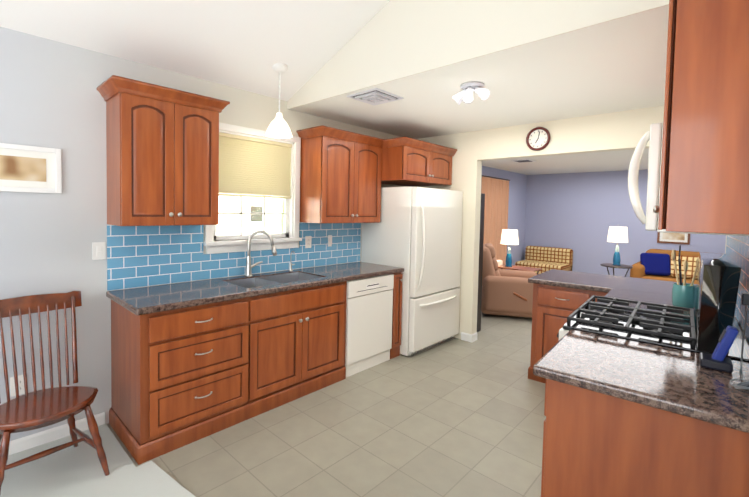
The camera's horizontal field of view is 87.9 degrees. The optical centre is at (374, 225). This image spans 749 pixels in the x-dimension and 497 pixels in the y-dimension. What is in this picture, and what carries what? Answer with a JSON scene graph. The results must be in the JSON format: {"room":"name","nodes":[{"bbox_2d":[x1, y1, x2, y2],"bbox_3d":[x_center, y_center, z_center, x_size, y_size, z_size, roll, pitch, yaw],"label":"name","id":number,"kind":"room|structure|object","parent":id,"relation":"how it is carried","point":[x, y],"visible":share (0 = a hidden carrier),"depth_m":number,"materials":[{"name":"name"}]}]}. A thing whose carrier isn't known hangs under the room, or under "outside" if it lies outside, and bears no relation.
{"room":"kitchen","nodes":[
{"label":"kitchen","id":0,"kind":"room"},
{"bbox_2d":[0,27,408,440],"bbox_3d":[-1.886,0.052,2.622,0.120,2.620,7.050,3,3,43],"label":"wall","id":1,"kind":"structure","parent":0,"point":[51,96],"depth_m":2.46,"materials":[{"name":"paint"}]},
{"bbox_2d":[10,375,24,396],"bbox_3d":[-2.124,0.955,2.322,0.009,0.118,0.075,3,3,43],"label":"electrical outlet","id":2,"kind":"object","parent":1,"relation":"attached to","point":[20,385],"visible":0.65,"depth_m":2.32,"materials":[{"name":"white plastic"}]},
{"bbox_2d":[0,143,61,193],"bbox_3d":[-2.076,-0.334,2.286,0.021,0.275,0.370,3,3,43],"label":"framed picture","id":3,"kind":"object","parent":1,"relation":"attached to","point":[32,169],"visible":1,"depth_m":2.31,"materials":[{"name":"white"}]},
{"bbox_2d":[8,412,104,455],"bbox_3d":[-3.046,1.345,1.343,0.012,0.090,3.560,3,3,43],"label":"baseboard","id":4,"kind":"structure","parent":1,"relation":"attached to","point":[35,439],"depth_m":2.43,"materials":[{"name":"white"}]},
{"bbox_2d":[92,242,105,259],"bbox_3d":[-1.833,0.170,2.589,0.010,0.118,0.075,3,3,43],"label":"switch plate","id":5,"kind":"object","parent":1,"relation":"attached to","point":[98,250],"visible":1,"depth_m":2.58,"materials":[{"name":"white plastic"}]},
{"bbox_2d":[97,75,229,225],"bbox_3d":[-1.443,-0.452,2.700,0.381,0.896,0.724,3,3,43],"label":"upper cabinet","id":6,"kind":"object","parent":1,"relation":"attached to","point":[162,147],"visible":1,"depth_m":2.55,"materials":[{"name":"brown wood"}]},
{"bbox_2d":[107,222,360,290],"bbox_3d":[-0.983,0.201,3.516,0.008,0.450,2.425,3,3,43],"label":"tile backsplash","id":7,"kind":"structure","parent":1,"relation":"attached to","point":[140,256],"depth_m":3.03,"materials":[{"name":"blue tile"}]},
{"bbox_2d":[203,122,301,253],"bbox_3d":[-1.067,-0.309,3.451,0.170,1.061,0.934,3,3,43],"label":"kitchen window","id":8,"kind":"structure","parent":1,"relation":"in","point":[258,243],"depth_m":3.52,"materials":[{"name":"white wood"}]},
{"bbox_2d":[219,132,291,198],"bbox_3d":[-1.054,-0.508,3.436,0.038,0.516,0.754,3,3,43],"label":"window blind","id":9,"kind":"object","parent":8,"relation":"attached to","point":[252,167],"visible":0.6,"depth_m":3.42,"materials":[{"name":"beige fabric"}]},
{"bbox_2d":[305,236,311,247],"bbox_3d":[-0.655,0.165,3.856,0.009,0.118,0.075,3,3,43],"label":"outlet","id":10,"kind":"object","parent":1,"relation":"attached to","point":[308,241],"visible":1,"depth_m":3.85,"materials":[{"name":"white plastic"}]},
{"bbox_2d":[328,235,331,246],"bbox_3d":[-0.464,0.161,4.061,0.010,0.118,0.050,3,3,43],"label":"outlet","id":11,"kind":"object","parent":1,"relation":"attached to","point":[329,240],"visible":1,"depth_m":4.06,"materials":[{"name":"white plastic"}]},
{"bbox_2d":[296,125,383,222],"bbox_3d":[-0.303,-0.467,3.937,0.381,0.876,0.919,3,3,43],"label":"upper cabinet","id":12,"kind":"object","parent":1,"relation":"attached to","point":[340,175],"visible":1,"depth_m":3.73,"materials":[{"name":"brown wood"}]},
{"bbox_2d":[381,137,456,186],"bbox_3d":[0.402,-0.694,4.474,0.671,0.421,1.034,3,3,43],"label":"upper cabinet","id":13,"kind":"object","parent":1,"relation":"attached to","point":[408,161],"visible":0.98,"depth_m":4.13,"materials":[{"name":"brown wood"}]},
{"bbox_2d":[107,311,545,496],"bbox_3d":[1.295,1.433,3.287,5.270,0.060,12.540,3,3,43],"label":"floor","id":14,"kind":"structure","parent":0,"point":[455,417],"depth_m":2.58,"materials":[{"name":"tile"}]},
{"bbox_2d":[0,423,195,496],"bbox_3d":[-1.319,1.472,-0.015,4.400,0.012,3.900,3,3,43],"label":"carpet floor","id":15,"kind":"structure","parent":14,"relation":"on","point":[72,471],"depth_m":2.14,"materials":[{"name":"white carpet"}]},
{"bbox_2d":[0,291,109,495],"bbox_3d":[-1.814,0.903,2.113,0.536,0.970,0.495,3,3,39],"label":"chair","id":16,"kind":"object","parent":15,"relation":"on","point":[37,409],"visible":1,"depth_m":2.16,"materials":[{"name":"brown wood"}]},
{"bbox_2d":[109,295,260,464],"bbox_3d":[-1.324,0.932,2.730,0.631,0.878,0.745,3,3,43],"label":"base cabinet","id":17,"kind":"object","parent":14,"relation":"on","point":[181,377],"depth_m":2.47,"materials":[{"name":"brown wood"}]},
{"bbox_2d":[106,262,403,314],"bbox_3d":[-0.755,0.460,3.305,0.648,0.041,2.435,3,3,43],"label":"countertop","id":18,"kind":"structure","parent":17,"relation":"on","point":[149,299],"depth_m":2.78,"materials":[{"name":"stone"}]},
{"bbox_2d":[245,230,276,276],"bbox_3d":[-0.979,0.237,3.353,0.152,0.393,0.242,3,3,43],"label":"faucet","id":19,"kind":"object","parent":18,"relation":"on","point":[249,266],"visible":0.98,"depth_m":3.31,"materials":[{"name":"silver metal"}]},
{"bbox_2d":[225,272,321,287],"bbox_3d":[-0.817,0.561,3.238,0.408,0.220,0.748,3,3,43],"label":"sink","id":20,"kind":"object","parent":18,"relation":"in","point":[269,280],"visible":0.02,"depth_m":3.41,"materials":[{"name":"silver metal"}]},
{"bbox_2d":[289,251,294,270],"bbox_3d":[-0.758,0.332,3.633,0.078,0.189,0.063,3,3,43],"label":"filter faucet","id":21,"kind":"object","parent":18,"relation":"on","point":[290,264],"visible":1,"depth_m":3.63,"materials":[{"name":"silver metal"}]},
{"bbox_2d":[345,274,393,376],"bbox_3d":[-0.240,0.911,3.871,0.599,0.876,0.624,3,3,43],"label":"dishwasher","id":22,"kind":"object","parent":14,"relation":"on","point":[369,308],"visible":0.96,"depth_m":3.64,"materials":[{"name":"white metal"}]},
{"bbox_2d":[390,272,402,358],"bbox_3d":[0.017,0.904,4.162,0.660,0.878,0.145,3,3,43],"label":"base cabinet","id":23,"kind":"object","parent":14,"relation":"on","point":[396,317],"visible":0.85,"depth_m":3.96,"materials":[{"name":"brown wood"}]},
{"bbox_2d":[361,186,462,356],"bbox_3d":[0.458,0.463,4.473,0.841,1.752,0.900,3,3,43],"label":"refrigerator","id":24,"kind":"object","parent":14,"relation":"on","point":[415,233],"visible":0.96,"depth_m":4.12,"materials":[{"name":"white metal"}]},
{"bbox_2d":[477,193,484,331],"bbox_3d":[1.113,0.466,4.914,0.380,1.740,0.348,3,3,43],"label":"bookcase","id":25,"kind":"object","parent":14,"relation":"on","point":[481,240],"visible":0.23,"depth_m":4.87,"materials":[{"name":"black wood"}]},
{"bbox_2d":[481,243,536,317],"bbox_3d":[2.036,0.785,5.875,1.150,0.985,1.105,3,3,43],"label":"recliner","id":26,"kind":"object","parent":14,"relation":"on","point":[507,292],"visible":0.75,"depth_m":5.49,"materials":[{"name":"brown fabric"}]},
{"bbox_2d":[498,264,541,274],"bbox_3d":[2.451,1.012,6.770,0.740,0.572,0.440,3,3,43],"label":"tray table","id":27,"kind":"object","parent":14,"relation":"on","point":[515,267],"visible":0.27,"depth_m":6.65,"materials":[{"name":"brown wood"}]},
{"bbox_2d":[500,229,518,266],"bbox_3d":[2.369,0.378,6.834,0.304,0.686,0.304,3,3,43],"label":"lamp","id":28,"kind":"object","parent":27,"relation":"on","point":[509,237],"visible":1,"depth_m":6.74,"materials":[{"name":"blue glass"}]},
{"bbox_2d":[515,246,572,273],"bbox_3d":[3.796,0.873,8.724,1.000,0.740,0.800,3,3,43],"label":"sofa","id":29,"kind":"object","parent":14,"relation":"on","point":[545,259],"visible":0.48,"depth_m":8.66,"materials":[{"name":"fabric"}]},
{"bbox_2d":[528,283,606,382],"bbox_3d":[1.846,0.965,3.555,0.654,0.878,0.672,3,3,39],"label":"base cabinet","id":30,"kind":"object","parent":14,"relation":"on","point":[554,308],"visible":0.38,"depth_m":3.42,"materials":[{"name":"brown wood"}]},
{"bbox_2d":[600,263,632,276],"bbox_3d":[4.153,1.008,6.697,0.480,0.648,0.480,3,3,43],"label":"round side table","id":31,"kind":"object","parent":14,"relation":"on","point":[622,266],"visible":0.67,"depth_m":6.62,"materials":[{"name":"black wood"}]},
{"bbox_2d":[607,225,627,265],"bbox_3d":[4.167,0.334,6.671,0.310,0.700,0.310,3,3,43],"label":"lamp","id":32,"kind":"object","parent":31,"relation":"on","point":[618,234],"visible":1,"depth_m":6.58,"materials":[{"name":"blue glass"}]},
{"bbox_2d":[541,379,748,496],"bbox_3d":[1.069,1.027,1.549,0.702,0.878,0.609,3,3,39],"label":"base cabinet","id":33,"kind":"object","parent":14,"relation":"on","point":[596,444],"visible":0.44,"depth_m":1.33,"materials":[{"name":"brown wood"}]},
{"bbox_2d":[533,330,748,432],"bbox_3d":[1.075,0.567,1.525,0.699,0.041,0.627,3,3,39],"label":"countertop","id":34,"kind":"structure","parent":33,"relation":"on","point":[681,382],"depth_m":1.43,"materials":[{"name":"stone"}]},
{"bbox_2d":[699,326,738,372],"bbox_3d":[1.338,0.470,1.513,0.106,0.165,0.100,3,3,39],"label":"phone","id":35,"kind":"object","parent":34,"relation":"on","point":[718,359],"visible":1,"depth_m":1.49,"materials":[{"name":"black plastic"}]},
{"bbox_2d":[730,378,748,389],"bbox_3d":[1.272,0.548,1.338,0.075,0.014,0.098,3,3,43],"label":"bundle","id":36,"kind":"object","parent":34,"relation":"on","point":[744,385],"visible":0.98,"depth_m":1.33,"materials":[{"name":"grey"}]},
{"bbox_2d":[557,252,748,362],"bbox_3d":[1.463,0.802,2.114,0.788,1.300,0.758,3,3,39],"label":"range","id":37,"kind":"object","parent":14,"relation":"on","point":[704,324],"visible":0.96,"depth_m":1.85,"materials":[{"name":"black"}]},
{"bbox_2d":[630,249,721,283],"bbox_3d":[5.748,0.904,6.517,2.360,0.830,0.900,3,3,43],"label":"sofa","id":38,"kind":"object","parent":14,"relation":"on","point":[655,264],"visible":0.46,"depth_m":6.84,"materials":[{"name":"brown"}]},
{"bbox_3d":[1.969,1.003,2.648,0.715,0.878,0.731,3,3,43],"label":"base cabinet","id":39,"kind":"object","parent":14,"relation":"on","visible":0},
{"bbox_2d":[528,269,739,325],"bbox_3d":[1.951,0.522,3.140,1.351,0.041,1.456,3,3,39],"label":"countertop","id":40,"kind":"structure","parent":39,"relation":"on","point":[641,290],"depth_m":3.28,"materials":[{"name":"stone"}]},
{"bbox_2d":[671,245,698,308],"bbox_3d":[1.968,0.328,2.470,0.155,0.400,0.171,3,3,43],"label":"utensil crock","id":41,"kind":"object","parent":40,"relation":"on","point":[683,294],"visible":0.81,"depth_m":2.45,"materials":[{"name":"teal ceramic"}]},
{"bbox_2d":[0,0,668,174],"bbox_3d":[1.444,-2.038,3.081,5.420,2.047,12.540,3,3,43],"label":"ceiling","id":42,"kind":"structure","parent":0,"point":[617,65],"depth_m":2.74,"materials":[{"name":"white paint"}]},
{"bbox_2d":[265,63,291,137],"bbox_3d":[-0.773,-1.012,3.159,0.216,0.568,0.216,3,3,43],"label":"pendant light","id":43,"kind":"object","parent":42,"relation":"hanging from","point":[278,127],"visible":1,"depth_m":3.12,"materials":[{"name":"white glass"}]},
{"bbox_2d":[347,88,403,104],"bbox_3d":[0.005,-1.035,3.176,0.330,0.032,0.330,3,3,43],"label":"ceiling vent","id":44,"kind":"object","parent":42,"relation":"in","point":[375,96],"visible":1,"depth_m":3.13,"materials":[{"name":"white metal"}]},
{"bbox_2d":[452,81,489,104],"bbox_3d":[0.702,-0.950,2.824,0.283,0.145,0.205,3,3,43],"label":"ceiling spotlight","id":45,"kind":"object","parent":42,"relation":"attached to","point":[465,95],"visible":1,"depth_m":2.77,"materials":[{"name":"white glass"}]},
{"bbox_2d":[511,159,535,162],"bbox_3d":[2.623,-1.133,6.841,0.320,0.014,0.320,3,3,43],"label":"ceiling vent","id":46,"kind":"object","parent":42,"relation":"in","point":[523,160],"visible":1,"depth_m":6.81,"materials":[{"name":"white metal"}]},
{"bbox_2d":[287,0,668,108],"bbox_3d":[0.829,-2.032,2.103,4.640,2.079,0.012,3,3,43],"label":"wall","id":47,"kind":"structure","parent":0,"point":[391,40],"depth_m":2.49,"materials":[{"name":"beige paint"}]},
{"bbox_2d":[481,166,528,269],"bbox_3d":[1.880,0.032,7.597,0.120,2.430,5.370,3,3,43],"label":"wall","id":48,"kind":"structure","parent":0,"point":[518,183],"depth_m":9.02,"materials":[{"name":"blue paint"}]},
{"bbox_2d":[481,175,509,269],"bbox_3d":[2.466,0.101,8.031,0.070,2.182,1.400,3,3,43],"label":"curtain","id":49,"kind":"object","parent":48,"relation":"hanging from","point":[495,190],"visible":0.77,"depth_m":8.04,"materials":[{"name":"brown fabric"}]},
{"bbox_2d":[414,106,663,338],"bbox_3d":[1.857,0.175,3.887,5.120,2.430,0.120,3,3,43],"label":"wall","id":50,"kind":"structure","parent":0,"point":[620,130],"depth_m":4.26,"materials":[{"name":"beige paint"}]},
{"bbox_2d":[526,127,550,150],"bbox_3d":[1.657,-0.879,3.945,0.244,0.244,0.034,3,3,43],"label":"wall clock","id":51,"kind":"object","parent":50,"relation":"attached to","point":[537,138],"visible":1,"depth_m":3.94,"materials":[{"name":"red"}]},
{"bbox_2d":[525,170,725,276],"bbox_3d":[5.552,0.100,7.784,4.970,2.430,0.120,3,3,43],"label":"wall","id":52,"kind":"structure","parent":0,"point":[579,214],"depth_m":8.45,"materials":[{"name":"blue paint"}]},
{"bbox_2d":[657,232,689,244],"bbox_3d":[5.762,0.201,7.495,0.500,0.300,0.021,3,3,43],"label":"framed picture","id":53,"kind":"object","parent":52,"relation":"attached to","point":[676,238],"visible":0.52,"depth_m":7.49,"materials":[{"name":"brown wood"}]},
{"bbox_3d":[2.245,-0.708,1.459,1.337,4.400,3.302,3,3,43],"label":"wall","id":54,"kind":"structure","parent":0,"visible":0},
{"bbox_2d":[653,0,748,234],"bbox_3d":[1.234,-0.446,1.387,0.360,0.930,0.600,3,3,39],"label":"upper cabinet","id":55,"kind":"object","parent":54,"relation":"attached to","point":[704,184],"visible":1,"depth_m":1.18,"materials":[{"name":"brown wood"}]},
{"bbox_2d":[726,235,748,342],"bbox_3d":[1.936,0.274,2.029,0.008,0.539,2.498,3,3,39],"label":"tile backsplash","id":56,"kind":"structure","parent":54,"relation":"attached to","point":[737,249],"depth_m":2.13,"materials":[{"name":"tile"}]},
{"label":"outside","id":57,"kind":"structure","parent":0,"visible":0},
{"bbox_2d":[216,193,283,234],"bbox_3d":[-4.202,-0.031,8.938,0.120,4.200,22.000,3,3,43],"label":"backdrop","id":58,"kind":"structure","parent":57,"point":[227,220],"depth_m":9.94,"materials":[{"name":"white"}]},
{"bbox_3d":[1.642,0.302,1.677,0.012,0.118,0.075,3,3,43],"label":"electrical outlet","id":59,"kind":"object","parent":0,"visible":0},
{"bbox_2d":[740,292,748,378],"bbox_3d":[1.487,0.425,1.550,0.038,0.253,0.448,3,3,43],"label":"plug","id":60,"kind":"object","parent":59,"relation":"attached to","point":[744,298],"visible":1,"depth_m":1.68,"materials":[{"name":"black plastic"}]},
{"bbox_3d":[1.681,-0.697,1.909,0.387,0.450,0.774,3,3,43],"label":"upper cabinet","id":61,"kind":"object","parent":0,"visible":0},
{"bbox_2d":[628,122,748,235],"bbox_3d":[1.631,-0.220,1.958,0.484,0.500,0.777,3,3,43],"label":"microwave","id":62,"kind":"object","parent":61,"relation":"attached to","point":[654,135],"visible":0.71,"depth_m":1.77,"materials":[{"name":"white plastic"}]}
]}

